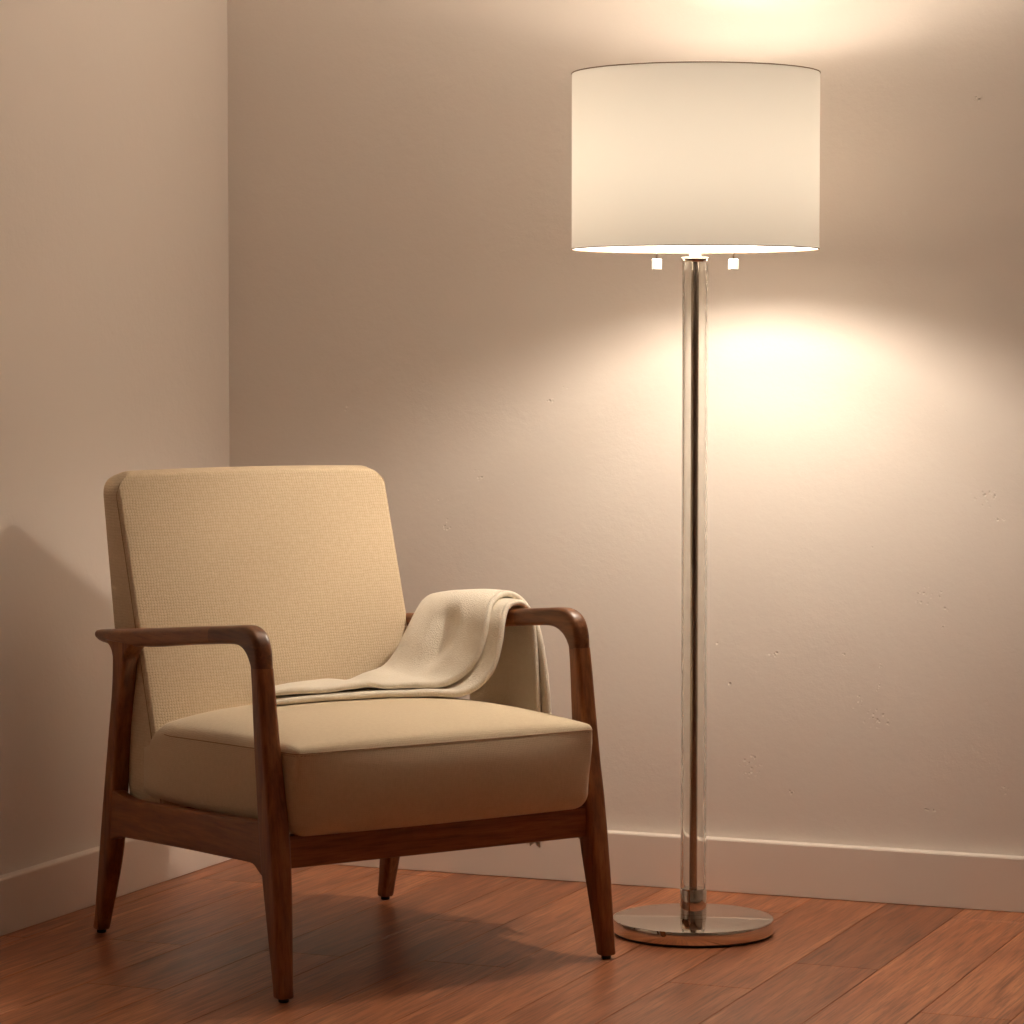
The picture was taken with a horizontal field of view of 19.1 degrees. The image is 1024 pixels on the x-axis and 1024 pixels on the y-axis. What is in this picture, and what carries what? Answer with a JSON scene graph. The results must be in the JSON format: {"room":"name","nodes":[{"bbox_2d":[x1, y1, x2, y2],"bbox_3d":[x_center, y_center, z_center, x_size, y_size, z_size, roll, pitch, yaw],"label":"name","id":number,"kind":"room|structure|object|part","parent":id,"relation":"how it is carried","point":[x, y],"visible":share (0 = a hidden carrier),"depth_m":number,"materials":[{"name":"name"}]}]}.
{"room":"living room","nodes":[
{"label":"living room","id":0,"kind":"room"},
{"bbox_2d":[0,0,228,874],"bbox_3d":[-1.890,-0.302,3.299,0.120,2.470,6.622,1,3,22],"label":"wall","id":1,"kind":"structure","parent":0,"point":[114,275],"depth_m":5.80,"materials":[{"name":"paint"}]},
{"bbox_2d":[0,838,231,935],"bbox_3d":[-1.829,0.831,3.322,0.022,0.104,6.600,1,3,22],"label":"baseboard","id":2,"kind":"structure","parent":1,"relation":"attached to","point":[32,895],"depth_m":5.77,"materials":[{"name":"beige paint"}]},
{"bbox_2d":[0,859,1023,1023],"bbox_3d":[0.167,0.950,2.528,4.322,0.050,6.622,1,3,22],"label":"floor","id":3,"kind":"structure","parent":0,"point":[193,947],"depth_m":5.29,"materials":[{"name":"brown wood"}]},
{"bbox_2d":[93,465,615,1002],"bbox_3d":[-0.304,0.351,5.417,0.673,0.843,0.765,-2,4,-34],"label":"armchair","id":4,"kind":"object","parent":3,"relation":"on","point":[230,585],"visible":0.98,"depth_m":5.33,"materials":[{"name":"beige fabric"}]},
{"bbox_3d":[-0.704,0.496,5.483,0.038,0.533,0.177,-2,4,-34],"label":"leg","id":5,"kind":"part","parent":4,"relation":"part of","materials":[{"name":"brown wood"}]},
{"bbox_3d":[-0.622,0.213,5.347,0.045,0.065,0.490,-2,4,-32],"label":"armrest","id":6,"kind":"part","parent":4,"relation":"part of","materials":[{"name":"brown wood"}]},
{"bbox_3d":[-0.557,0.549,5.246,0.042,0.113,0.600,-2,4,-34],"label":"rail","id":7,"kind":"part","parent":4,"relation":"part of","materials":[{"name":"brown wood"}]},
{"bbox_3d":[-0.448,0.215,5.624,0.574,0.594,0.249,-2,4,-34],"label":"backrest","id":8,"kind":"part","parent":4,"relation":"part of","materials":[{"name":"beige fabric"}]},
{"bbox_3d":[-0.388,0.523,4.981,0.039,0.532,0.104,-2,4,-34],"label":"leg","id":9,"kind":"part","parent":4,"relation":"part of","materials":[{"name":"brown wood"}]},
{"bbox_2d":[143,697,591,835],"bbox_3d":[-0.256,0.423,5.348,0.606,0.180,0.592,-2,4,-34],"label":"seat cushion","id":10,"kind":"object","parent":4,"relation":"on","point":[384,766],"depth_m":5.15,"materials":[{"name":"beige fabric"}]},
{"bbox_3d":[-0.206,0.478,5.816,0.038,0.533,0.177,-2,4,-34],"label":"leg","id":11,"kind":"part","parent":4,"relation":"part of","materials":[{"name":"brown wood"}]},
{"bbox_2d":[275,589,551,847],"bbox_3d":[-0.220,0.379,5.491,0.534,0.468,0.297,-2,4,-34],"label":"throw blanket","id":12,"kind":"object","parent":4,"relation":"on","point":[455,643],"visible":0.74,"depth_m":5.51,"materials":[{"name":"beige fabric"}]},
{"bbox_3d":[-0.125,0.548,5.159,0.624,0.054,0.024,-2,4,-34],"label":"rail","id":13,"kind":"part","parent":4,"relation":"part of","materials":[{"name":"brown wood"}]},
{"bbox_3d":[-0.125,0.196,5.679,0.045,0.065,0.490,-2,4,-35],"label":"armrest","id":14,"kind":"part","parent":4,"relation":"part of","materials":[{"name":"brown wood"}]},
{"bbox_3d":[0.138,0.505,5.333,0.039,0.532,0.104,-2,4,-34],"label":"leg","id":15,"kind":"part","parent":4,"relation":"part of","materials":[{"name":"brown wood"}]},
{"bbox_2d":[571,61,820,947],"bbox_3d":[0.330,-0.011,5.511,0.446,1.555,0.446,0,3,-8],"label":"floor lamp","id":16,"kind":"object","parent":3,"relation":"on","point":[693,158],"visible":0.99,"depth_m":5.33,"materials":[{"name":"white fabric"}]},
{"bbox_3d":[0.330,-0.629,5.479,0.444,0.314,0.444,0,3,0],"label":"lamp shade","id":17,"kind":"part","parent":16,"relation":"part of","materials":[{"name":"fabric"}]},
{"bbox_2d":[227,0,1023,855],"bbox_3d":[1.436,-0.422,5.584,4.562,2.470,0.120,1,3,22],"label":"wall","id":18,"kind":"structure","parent":0,"point":[411,303],"depth_m":5.98,"materials":[{"name":"paint"}]},
{"bbox_2d":[289,830,1023,912],"bbox_3d":[1.409,0.712,5.577,4.322,0.104,0.022,1,3,22],"label":"baseboard","id":19,"kind":"structure","parent":18,"relation":"attached to","point":[995,882],"depth_m":5.92,"materials":[{"name":"beige paint"}]}
]}

